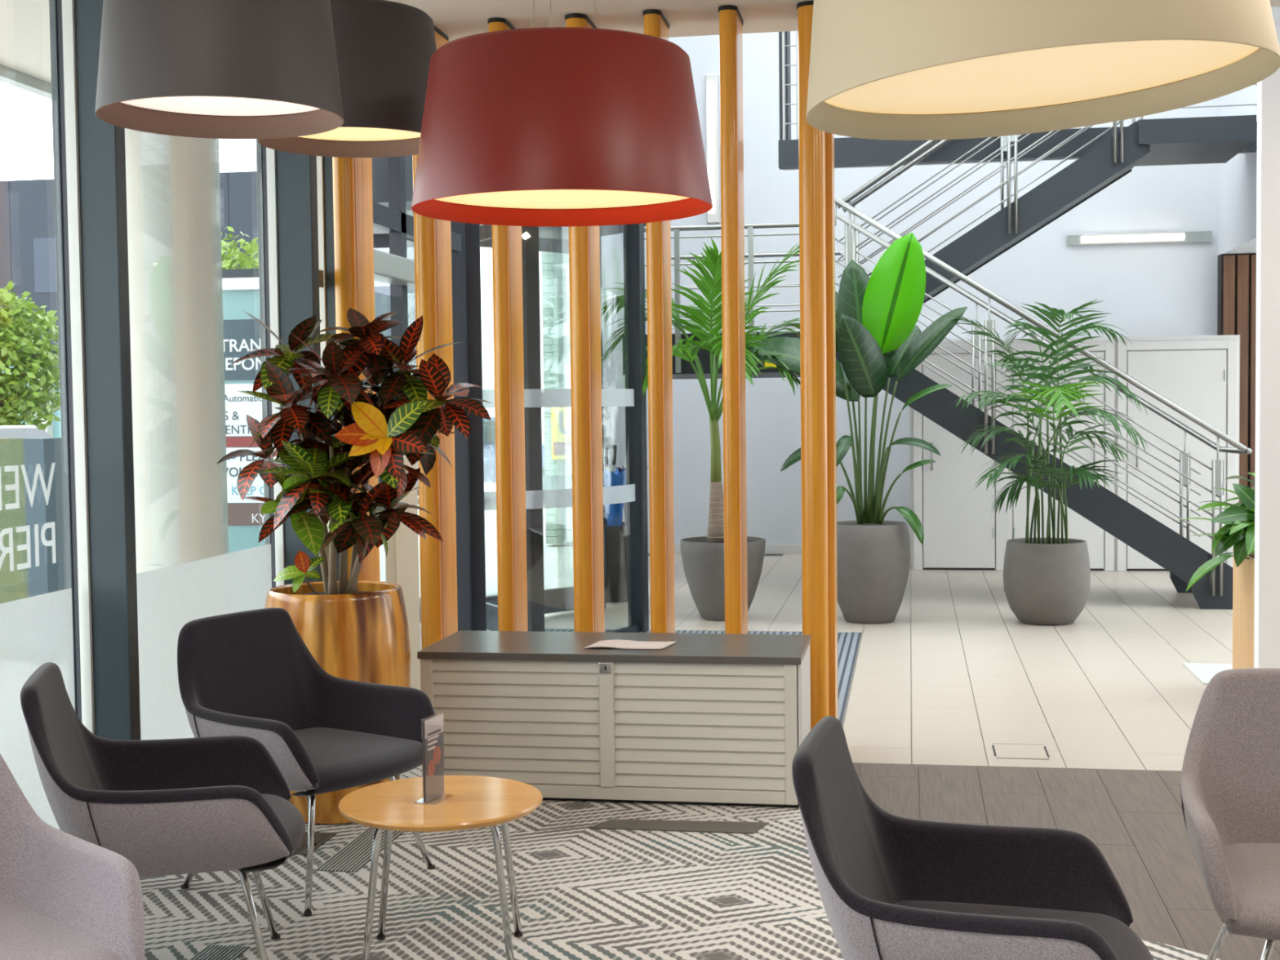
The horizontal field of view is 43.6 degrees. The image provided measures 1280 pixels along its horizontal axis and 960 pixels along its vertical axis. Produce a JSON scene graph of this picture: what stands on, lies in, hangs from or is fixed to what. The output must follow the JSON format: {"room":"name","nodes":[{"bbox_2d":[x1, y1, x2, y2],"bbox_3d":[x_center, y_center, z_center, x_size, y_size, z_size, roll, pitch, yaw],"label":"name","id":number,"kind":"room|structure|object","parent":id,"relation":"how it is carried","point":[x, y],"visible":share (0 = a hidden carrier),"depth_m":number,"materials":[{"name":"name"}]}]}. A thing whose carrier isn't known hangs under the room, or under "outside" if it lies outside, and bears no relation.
{"room":"lobby","nodes":[
{"label":"lobby","id":0,"kind":"room"},
{"bbox_2d":[600,232,648,530],"bbox_3d":[-0.234,-2.945,15.736,0.120,7.600,2.800,0,3,10],"label":"wall","id":1,"kind":"structure","parent":0,"point":[612,246],"depth_m":15.25,"materials":[{"name":"white paint"}]},
{"bbox_2d":[0,0,1279,99],"bbox_3d":[0.979,-2.108,2.246,10.800,0.460,12.950,0,3,10],"label":"ceiling","id":2,"kind":"structure","parent":0,"point":[457,19],"depth_m":7.29,"materials":[{"name":"white paint"}]},
{"bbox_2d":[95,0,344,138],"bbox_3d":[-0.994,-1.386,3.756,0.568,1.069,0.568,0,3,10],"label":"pendant lamp","id":3,"kind":"object","parent":2,"relation":"hanging from","point":[197,68],"visible":1,"depth_m":3.57,"materials":[{"name":"grey fabric"}]},
{"bbox_2d":[121,96,319,115],"bbox_3d":[-0.988,-0.912,3.778,0.546,0.006,0.546,0,3,10],"label":"diffuser","id":4,"kind":"object","parent":3,"relation":"attached to","point":[174,105],"depth_m":3.92,"materials":[{"name":"white plastic"}]},
{"bbox_2d":[257,0,436,157],"bbox_3d":[-0.959,-1.558,5.316,0.624,0.871,0.624,0,3,10],"label":"pendant lamp","id":5,"kind":"object","parent":2,"relation":"hanging from","point":[384,49],"visible":0.59,"depth_m":5.10,"materials":[{"name":"grey fabric"}]},
{"bbox_2d":[297,127,420,141],"bbox_3d":[-0.955,-1.183,5.333,0.602,0.006,0.602,0,3,10],"label":"diffuser","id":6,"kind":"object","parent":5,"relation":"attached to","point":[340,134],"depth_m":5.52,"materials":[{"name":"white"}]},
{"bbox_2d":[411,0,712,226],"bbox_3d":[-0.240,-1.396,4.796,0.904,1.164,0.904,0,3,10],"label":"pendant lamp","id":7,"kind":"object","parent":2,"relation":"hanging from","point":[546,126],"visible":1,"depth_m":4.46,"materials":[{"name":"red fabric"}]},
{"bbox_2d":[435,189,689,208],"bbox_3d":[-0.234,-0.874,4.820,0.877,0.006,0.877,0,3,10],"label":"diffuser","id":8,"kind":"object","parent":7,"relation":"attached to","point":[553,198],"depth_m":5.04,"materials":[{"name":"white"}]},
{"bbox_2d":[806,0,1279,140],"bbox_3d":[0.792,-1.331,3.204,0.921,1.174,0.923,0,3,24],"label":"pendant lamp","id":9,"kind":"object","parent":2,"relation":"hanging from","point":[879,69],"visible":1,"depth_m":3.15,"materials":[{"name":"white fabric"}]},
{"bbox_2d":[824,40,1259,114],"bbox_3d":[0.794,-0.833,3.227,0.898,0.006,0.898,-4,2,10],"label":"diffuser","id":10,"kind":"object","parent":9,"relation":"attached to","point":[1060,79],"depth_m":3.32,"materials":[{"name":"white"}]},
{"bbox_2d":[544,553,1279,959],"bbox_3d":[2.646,1.397,6.525,8.968,0.304,20.800,0,3,10],"label":"floor","id":11,"kind":"structure","parent":0,"point":[956,678],"depth_m":8.21,"materials":[{"name":"tile"}]},
{"bbox_2d":[332,156,380,581],"bbox_3d":[-1.343,-0.425,7.594,0.108,3.334,0.361,0,3,10],"label":"timber post","id":12,"kind":"object","parent":11,"relation":"on","point":[353,202],"visible":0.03,"depth_m":7.44,"materials":[{"name":"brown wood"}]},
{"bbox_2d":[371,155,648,632],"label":"door","id":13,"kind":"structure","parent":11,"relation":"on","point":[476,611],"depth_m":10.45,"materials":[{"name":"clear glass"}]},
{"bbox_2d":[604,521,627,602],"bbox_3d":[-0.255,0.667,13.121,0.510,0.616,0.510,0,3,10],"label":"umbrella stand","id":14,"kind":"object","parent":11,"relation":"on","point":[615,536],"visible":0.34,"depth_m":12.88,"materials":[{"name":"grey metal"}]},
{"bbox_2d":[604,447,608,526],"bbox_3d":[-0.279,0.272,13.265,0.248,1.081,0.248,1,3,32],"label":"umbrella","id":15,"kind":"object","parent":14,"relation":"in","point":[606,449],"visible":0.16,"depth_m":13.23,"materials":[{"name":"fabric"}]},
{"bbox_2d":[604,444,626,526],"bbox_3d":[-0.206,0.256,12.935,0.248,1.081,0.248,1,3,32],"label":"umbrella","id":16,"kind":"object","parent":14,"relation":"in","point":[614,511],"visible":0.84,"depth_m":12.89,"materials":[{"name":"blue fabric"}]},
{"bbox_2d":[615,466,626,525],"bbox_3d":[-0.066,0.225,13.148,0.248,1.081,0.248,1,3,32],"label":"umbrella","id":17,"kind":"object","parent":14,"relation":"in","point":[620,469],"visible":0.06,"depth_m":13.12,"materials":[{"name":"blue fabric"}]},
{"bbox_2d":[139,764,1223,959],"bbox_3d":[1.890,1.489,1.545,8.800,0.010,10.530,0,3,10],"label":"rug","id":18,"kind":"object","parent":11,"relation":"on","point":[584,892],"depth_m":5.16,"materials":[{"name":"grey carpet"}]},
{"bbox_2d":[0,753,145,959],"bbox_3d":[-1.488,1.001,3.388,0.700,0.884,0.719,-3,4,-44],"label":"armchair","id":19,"kind":"object","parent":18,"relation":"on","point":[64,895],"visible":1,"depth_m":3.53,"materials":[{"name":"fabric"}]},
{"bbox_2d":[20,662,305,959],"bbox_3d":[-1.291,0.951,4.418,0.719,0.884,0.700,-1,3,-13],"label":"armchair","id":20,"kind":"object","parent":18,"relation":"on","point":[183,806],"visible":0.97,"depth_m":4.16,"materials":[{"name":"grey fabric"}]},
{"bbox_2d":[189,943,249,959],"bbox_3d":[-1.250,1.384,4.481,0.130,0.004,0.480,0,3,10],"label":"floor vent","id":21,"kind":"object","parent":18,"relation":"in","point":[213,952],"visible":1,"depth_m":4.65,"materials":[{"name":"metal"}]},
{"bbox_2d":[177,607,435,916],"bbox_3d":[-1.108,0.905,5.370,0.719,0.884,0.700,1,3,33],"label":"armchair","id":22,"kind":"object","parent":18,"relation":"on","point":[251,673],"visible":0.78,"depth_m":5.45,"materials":[{"name":"grey fabric"}]},
{"bbox_2d":[292,831,337,854],"bbox_3d":[-1.221,1.321,5.828,0.140,0.004,0.290,0,3,10],"label":"floor vent","id":23,"kind":"object","parent":18,"relation":"in","point":[322,837],"visible":0.49,"depth_m":5.85,"materials":[{"name":"metal"}]},
{"bbox_2d":[264,580,410,824],"bbox_3d":[-1.185,0.862,6.262,0.574,0.886,0.574,0,3,10],"label":"pot","id":24,"kind":"object","parent":18,"relation":"on","point":[362,636],"visible":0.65,"depth_m":6.04,"materials":[{"name":"gold metal"}]},
{"bbox_2d":[216,307,493,595],"bbox_3d":[-1.092,-0.094,6.079,1.058,1.136,0.701,1,3,24],"label":"plant","id":25,"kind":"object","parent":24,"relation":"on","point":[378,428],"visible":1,"depth_m":6.03,"materials":[{"name":"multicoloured plant"}]},
{"bbox_2d":[314,826,404,871],"bbox_3d":[-0.990,1.321,5.774,0.152,0.004,0.620,0,3,10],"label":"floor vent","id":26,"kind":"object","parent":18,"relation":"in","point":[357,853],"visible":0.62,"depth_m":5.67,"materials":[{"name":"metal"}]},
{"bbox_2d":[338,775,542,959],"bbox_3d":[-0.566,1.145,4.593,0.580,0.466,0.580,-1,3,-1],"label":"coffee table","id":27,"kind":"object","parent":18,"relation":"on","point":[467,802],"visible":0.97,"depth_m":4.50,"materials":[{"name":"brown wood"}]},
{"bbox_2d":[422,714,444,802],"bbox_3d":[-0.590,0.793,4.564,0.070,0.240,0.116,0,3,21],"label":"holder","id":28,"kind":"object","parent":27,"relation":"on","point":[433,727],"visible":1,"depth_m":4.55,"materials":[{"name":"plastic"}]},
{"bbox_2d":[427,760,435,776],"bbox_3d":[-0.592,0.819,4.545,0.001,0.048,0.044,0,3,21],"label":"food picture","id":29,"kind":"object","parent":28,"relation":"attached to","point":[431,763],"depth_m":4.54},
{"bbox_2d":[433,746,440,764],"bbox_3d":[-0.580,0.787,4.577,0.001,0.053,0.048,0,3,21],"label":"food picture","id":30,"kind":"object","parent":28,"relation":"attached to","point":[437,749],"depth_m":4.58},
{"bbox_2d":[417,630,810,809],"bbox_3d":[-0.084,0.975,6.632,1.543,0.603,0.616,0,3,10],"label":"base cabinet","id":31,"kind":"object","parent":18,"relation":"on","point":[699,718],"visible":0.86,"depth_m":6.35,"materials":[{"name":"beige paint"}]},
{"bbox_2d":[417,630,810,664],"bbox_3d":[-0.087,0.689,6.621,1.543,0.030,0.612,0,3,10],"label":"countertop","id":32,"kind":"structure","parent":31,"relation":"on","point":[708,648],"depth_m":6.48,"materials":[{"name":"grey laminate"}]},
{"bbox_2d":[583,639,675,648],"bbox_3d":[-0.039,0.671,6.537,0.350,0.008,0.200,0,3,10],"label":"paper sheet","id":33,"kind":"object","parent":32,"relation":"on","point":[622,644],"visible":1,"depth_m":6.54,"materials":[{"name":"white paper"}]},
{"bbox_2d":[589,818,768,834],"bbox_3d":[0.148,1.296,6.005,0.660,0.005,0.155,0,3,10],"label":"floor vent","id":34,"kind":"object","parent":18,"relation":"on","point":[724,827],"visible":1,"depth_m":5.99,"materials":[{"name":"grey metal"}]},
{"bbox_2d":[791,715,1153,959],"bbox_3d":[0.706,0.977,3.345,0.719,0.884,0.700,0,3,15],"label":"armchair","id":35,"kind":"object","parent":18,"relation":"on","point":[891,886],"visible":1,"depth_m":3.49,"materials":[{"name":"grey fabric"}]},
{"bbox_2d":[1180,668,1279,959],"bbox_3d":[1.660,0.944,3.805,0.700,0.884,0.719,0,3,12],"label":"armchair","id":36,"kind":"object","parent":18,"relation":"on","point":[1230,780],"visible":1,"depth_m":4.06,"materials":[{"name":"beige fabric"}]},
{"bbox_2d":[544,628,860,723],"bbox_3d":[-0.012,1.159,9.271,2.437,0.013,4.050,0,3,10],"label":"entrance mat","id":37,"kind":"object","parent":11,"relation":"on","point":[847,642],"visible":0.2,"depth_m":10.22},
{"bbox_2d":[412,25,457,649],"bbox_3d":[-0.962,-0.427,7.529,0.108,3.334,0.361,0,3,10],"label":"timber post","id":38,"kind":"object","parent":37,"relation":"on","point":[432,237],"visible":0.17,"depth_m":7.42,"materials":[{"name":"brown wood"}]},
{"bbox_2d":[487,17,528,631],"bbox_3d":[-0.608,-0.428,7.457,0.084,3.334,0.337,0,3,10],"label":"timber post","id":39,"kind":"object","parent":37,"relation":"on","point":[507,257],"visible":0.54,"depth_m":7.34,"materials":[{"name":"brown wood"}]},
{"bbox_2d":[564,13,604,631],"bbox_3d":[-0.248,-0.430,7.405,0.100,3.334,0.353,0,3,10],"label":"timber post","id":40,"kind":"object","parent":37,"relation":"on","point":[584,241],"visible":0.54,"depth_m":7.27,"materials":[{"name":"brown wood"}]},
{"bbox_2d":[642,8,675,632],"bbox_3d":[0.094,-0.431,7.338,0.082,3.334,0.335,0,3,10],"label":"timber post","id":41,"kind":"object","parent":37,"relation":"on","point":[659,295],"visible":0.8,"depth_m":7.21,"materials":[{"name":"brown wood"}]},
{"bbox_2d":[718,4,747,634],"bbox_3d":[0.429,-0.432,7.283,0.086,3.334,0.339,0,3,10],"label":"timber post","id":42,"kind":"object","parent":37,"relation":"on","point":[731,20],"visible":0.8,"depth_m":7.13,"materials":[{"name":"brown wood"}]},
{"bbox_2d":[796,0,837,729],"bbox_3d":[0.808,-0.435,7.240,0.154,3.334,0.379,0,3,10],"label":"timber post","id":43,"kind":"object","parent":37,"relation":"on","point":[815,146],"visible":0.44,"depth_m":7.09,"materials":[{"name":"brown wood"}]},
{"bbox_2d":[680,536,765,621],"bbox_3d":[0.616,0.733,11.861,0.636,0.588,0.636,0,3,10],"label":"plant pot","id":44,"kind":"object","parent":11,"relation":"on","point":[703,562],"visible":0.65,"depth_m":11.65,"materials":[{"name":"grey concrete"}]},
{"bbox_2d":[566,237,800,542],"bbox_3d":[0.585,-0.696,11.880,2.053,2.305,1.794,-1,3,-15],"label":"palm tree","id":45,"kind":"object","parent":44,"relation":"in","point":[702,317],"visible":0.58,"depth_m":11.67,"materials":[{"name":"green plant"}]},
{"bbox_2d":[836,520,911,623],"bbox_3d":[1.667,0.668,11.630,0.592,0.715,0.592,0,3,10],"label":"plant pot","id":46,"kind":"object","parent":11,"relation":"on","point":[873,560],"visible":0.85,"depth_m":11.40,"materials":[{"name":"grey concrete"}]},
{"bbox_2d":[746,232,967,544],"bbox_3d":[1.558,-0.648,11.533,1.575,2.203,0.919,0,3,10],"label":"plant","id":47,"kind":"object","parent":46,"relation":"in","point":[877,335],"visible":0.94,"depth_m":11.38,"materials":[{"name":"green plant"}]},
{"bbox_2d":[622,115,1256,608],"bbox_3d":[2.538,-1.572,13.469,5.030,4.999,2.534,0,3,10],"label":"staircase","id":48,"kind":"structure","parent":11,"relation":"on","point":[1201,140],"depth_m":13.07,"materials":[{"name":"silver metal"}]},
{"bbox_2d":[764,361,776,367],"bbox_3d":[1.173,-0.980,12.489,0.400,0.200,0.014,0,3,10],"label":"warning sign","id":49,"kind":"object","parent":48,"relation":"attached to","point":[766,364],"visible":0.02,"depth_m":12.51,"materials":[{"name":"yellow plastic"}]},
{"bbox_2d":[1003,537,1090,625],"bbox_3d":[2.907,0.726,11.444,0.608,0.586,0.608,0,3,10],"label":"plant pot","id":50,"kind":"object","parent":11,"relation":"on","point":[1044,584],"visible":0.98,"depth_m":11.21,"materials":[{"name":"grey concrete"}]},
{"bbox_2d":[941,299,1147,543],"bbox_3d":[2.847,-0.391,11.336,1.422,1.730,1.512,0,3,10],"label":"palm","id":51,"kind":"object","parent":50,"relation":"in","point":[1055,397],"visible":0.98,"depth_m":11.18,"materials":[{"name":"green plant"}]},
{"bbox_2d":[910,334,1239,570],"bbox_3d":[4.150,-0.274,15.658,2.970,2.165,1.550,0,3,10],"label":"door frame","id":52,"kind":"structure","parent":11,"relation":"on","point":[1237,337],"depth_m":14.81,"materials":[{"name":"white paint"}]},
{"bbox_2d":[913,343,1004,570],"bbox_3d":[2.996,-0.209,15.036,0.840,2.120,0.066,0,3,10],"label":"door","id":53,"kind":"structure","parent":52,"relation":"in","point":[959,523],"depth_m":15.06,"materials":[{"name":"white paint"}]},
{"bbox_2d":[1004,342,1114,570],"bbox_3d":[3.893,-0.212,14.884,1.000,2.120,0.066,0,3,10],"label":"door","id":54,"kind":"structure","parent":52,"relation":"in","point":[1079,527],"depth_m":14.88,"materials":[{"name":"white paint"}]},
{"bbox_2d":[1116,339,1236,570],"bbox_3d":[4.933,-0.217,14.708,1.050,2.120,0.066,0,3,10],"label":"door","id":55,"kind":"structure","parent":52,"relation":"in","point":[1195,380],"depth_m":14.71,"materials":[{"name":"white paint"}]},
{"bbox_2d":[1182,662,1232,684],"bbox_3d":[3.680,1.113,9.149,1.000,0.006,0.700,0,3,10],"label":"stone slab","id":56,"kind":"object","parent":11,"relation":"on","point":[1204,673],"visible":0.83,"depth_m":9.35,"materials":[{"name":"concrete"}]},
{"bbox_2d":[1232,553,1254,669],"bbox_3d":[3.670,0.542,8.298,0.962,1.216,0.914,0,3,10],"label":"planter","id":57,"kind":"object","parent":11,"relation":"on","point":[1243,575],"visible":0.23,"depth_m":8.55,"materials":[{"name":"brown wood"}]},
{"bbox_2d":[1177,472,1254,591],"bbox_3d":[3.318,0.259,8.398,0.801,0.652,0.791,-2,3,-34],"label":"plant","id":58,"kind":"object","parent":57,"relation":"in","point":[1238,531],"visible":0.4,"depth_m":8.35,"materials":[{"name":"green plant"}]},
{"bbox_2d":[1253,6,1279,668],"bbox_3d":[3.478,-2.563,7.564,1.040,7.500,0.100,0,3,10],"label":"wall pier","id":59,"kind":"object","parent":11,"relation":"on","point":[1267,469],"depth_m":7.70,"materials":[{"name":"white paint"}]},
{"bbox_3d":[-2.215,1.435,3.540,0.160,0.040,13.300,0,3,10],"label":"trim","id":60,"kind":"structure","parent":11,"relation":"on","visible":0},
{"bbox_2d":[0,462,75,830],"bbox_3d":[-2.072,-0.290,4.539,0.015,3.310,1.680,0,3,10],"label":"window","id":61,"kind":"structure","parent":60,"relation":"on","point":[35,631],"depth_m":5.13,"materials":[{"name":"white glass"}]},
{"bbox_2d":[48,0,141,740],"bbox_3d":[-1.847,-0.318,5.433,0.220,3.340,0.082,0,3,10],"label":"window frame","id":62,"kind":"structure","parent":60,"relation":"on","point":[89,153],"depth_m":5.40,"materials":[{"name":"metal"}]},
{"bbox_2d":[136,544,271,739],"bbox_3d":[-1.780,-0.373,6.273,0.015,3.310,1.580,0,3,10],"label":"frosted window film","id":63,"kind":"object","parent":60,"relation":"on","point":[172,597],"depth_m":6.16,"materials":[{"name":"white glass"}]},
{"bbox_2d":[256,138,323,587],"bbox_3d":[-1.550,-0.400,7.120,0.245,3.340,0.092,0,3,10],"label":"window frame","id":64,"kind":"structure","parent":60,"relation":"on","point":[287,191],"depth_m":7.06,"materials":[{"name":"metal"}]},
{"bbox_2d":[319,270,324,287],"bbox_3d":[-1.564,-0.428,7.401,0.066,3.310,0.440,0,3,10],"label":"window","id":65,"kind":"structure","parent":60,"relation":"on","point":[321,272],"depth_m":7.56,"materials":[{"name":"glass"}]},
{"bbox_2d":[316,155,340,580],"bbox_3d":[-1.460,-0.430,7.743,0.215,3.340,0.192,0,3,10],"label":"trim","id":66,"kind":"structure","parent":60,"relation":"on","point":[324,164],"depth_m":7.62,"materials":[{"name":"metal"}]},
{"bbox_2d":[373,155,462,689],"bbox_3d":[-1.263,-0.466,8.922,0.180,3.300,2.200,0,3,10],"label":"door","id":67,"kind":"structure","parent":60,"relation":"on","point":[393,268],"depth_m":8.63,"materials":[{"name":"glass"}]},
{"bbox_2d":[644,31,1218,544],"bbox_3d":[4.327,-3.030,16.384,8.900,7.600,0.200,0,3,10],"label":"wall","id":68,"kind":"structure","parent":0,"point":[1146,289],"depth_m":16.59,"materials":[{"name":"white paint"}]},
{"bbox_2d":[706,74,719,223],"bbox_3d":[0.764,-3.483,16.826,0.130,1.550,0.060,0,3,10],"label":"wall light","id":69,"kind":"object","parent":68,"relation":"attached to","point":[712,80],"visible":1,"depth_m":16.80,"materials":[{"name":"white paint"}]},
{"bbox_2d":[706,83,713,213],"bbox_3d":[0.738,-3.482,16.808,0.055,1.350,0.015,0,3,10],"label":"diffuser","id":70,"kind":"object","parent":69,"relation":"attached to","point":[709,86],"depth_m":16.80,"materials":[{"name":"white"}]},
{"bbox_2d":[648,544,911,554],"bbox_3d":[1.459,0.733,16.932,2.830,0.100,0.030,0,3,10],"label":"baseboard","id":71,"kind":"structure","parent":68,"relation":"attached to","point":[769,548],"depth_m":16.91,"materials":[{"name":"white paint"}]},
{"bbox_2d":[1066,230,1212,245],"bbox_3d":[5.034,-2.441,16.139,1.410,0.110,0.094,0,3,10],"label":"wall light","id":72,"kind":"object","parent":68,"relation":"attached to","point":[1183,236],"visible":1,"depth_m":16.12,"materials":[{"name":"metal"}]},
{"bbox_2d":[1217,253,1256,557],"bbox_3d":[7.250,-0.744,15.770,2.950,3.020,0.215,0,3,10],"label":"panel","id":73,"kind":"object","parent":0,"point":[1237,273],"visible":0.32,"depth_m":15.85,"materials":[{"name":"wood"}]},
{"bbox_2d":[1218,84,1257,254],"bbox_3d":[6.841,-4.335,13.409,2.940,4.380,4.700,0,3,10],"label":"wall","id":74,"kind":"structure","parent":0,"point":[1237,177],"depth_m":15.13,"materials":[{"name":"white paint"}]},
{"bbox_2d":[777,31,1257,170],"bbox_3d":[4.865,-4.747,14.510,7.200,3.610,0.550,0,3,10],"label":"gallery","id":75,"kind":"object","parent":74,"relation":"attached to","point":[849,152],"visible":0.3,"depth_m":14.73,"materials":[{"name":"silver metal"}]},
{"label":"outside","id":76,"kind":"structure","parent":0,"visible":0},
{"bbox_2d":[379,428,573,649],"bbox_3d":[-38.280,-0.198,52.138,87.140,0.270,150.000,0,3,10],"label":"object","id":77,"kind":"structure","parent":76,"point":[557,558],"depth_m":16.91,"materials":[{"name":"white"}]},
{"bbox_2d":[0,425,51,438],"bbox_3d":[-8.433,0.046,20.309,4.296,1.460,1.820,1,3,38],"label":"car","id":78,"kind":"object","parent":77,"relation":"on","point":[6,431],"visible":0.03,"depth_m":20.26,"materials":[{"name":"white paint"}]},
{"bbox_2d":[0,280,61,429],"bbox_3d":[-11.354,-1.539,28.264,2.707,3.912,2.703,0,3,10],"label":"bush","id":79,"kind":"object","parent":77,"relation":"on","point":[32,356],"visible":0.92,"depth_m":27.89,"materials":[{"name":"green plant"}]},
{"bbox_2d":[0,437,66,604],"bbox_3d":[-4.338,0.456,10.450,1.140,1.450,0.240,0,3,10],"label":"sign","id":80,"kind":"object","parent":77,"relation":"on","point":[48,577],"visible":0.42,"depth_m":10.35,"materials":[{"name":"multicoloured plastic"}]},
{"bbox_2d":[124,128,228,573],"bbox_3d":[-2.675,-0.506,9.179,0.570,3.450,0.570,0,3,10],"label":"concrete column","id":81,"kind":"structure","parent":77,"relation":"on","point":[173,188],"depth_m":8.93,"materials":[{"name":"white concrete"}]},
{"bbox_2d":[0,171,416,437],"bbox_3d":[-29.336,-4.845,50.090,45.500,8.928,12.620,0,3,10],"label":"office building","id":82,"kind":"structure","parent":77,"relation":"on","point":[28,246],"depth_m":41.33,"materials":[{"name":"concrete"}]},
{"bbox_2d":[221,225,258,269],"bbox_3d":[-7.633,-2.082,28.116,3.489,4.919,3.419,0,3,10],"label":"tree","id":83,"kind":"object","parent":77,"relation":"on","point":[239,257],"visible":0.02,"depth_m":27.78,"materials":[{"name":"green plant"}]},
{"bbox_2d":[222,268,265,553],"bbox_3d":[-2.622,-0.146,10.898,1.120,2.570,0.070,0,3,10],"label":"notice","id":84,"kind":"object","parent":77,"relation":"on","point":[241,286],"visible":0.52,"depth_m":10.88,"materials":[{"name":"metal"}]},
{"bbox_2d":[377,416,544,496],"bbox_3d":[-2.796,-0.370,27.867,4.296,1.460,1.820,-1,3,0],"label":"car","id":85,"kind":"object","parent":77,"relation":"on","point":[489,430],"visible":0.02,"depth_m":27.05,"materials":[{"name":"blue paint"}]},
{"bbox_2d":[541,239,573,544],"bbox_3d":[-0.501,-1.465,18.441,1.200,4.400,0.300,0,3,10],"label":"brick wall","id":86,"kind":"structure","parent":77,"relation":"on","point":[555,266],"depth_m":18.37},
{"bbox_2d":[551,407,571,459],"bbox_3d":[-0.808,-0.556,18.341,0.420,0.640,0.025,0,3,10],"label":"notice","id":87,"kind":"object","parent":86,"relation":"attached to","point":[561,417],"visible":0.65,"depth_m":18.35,"materials":[{"name":"paper"}]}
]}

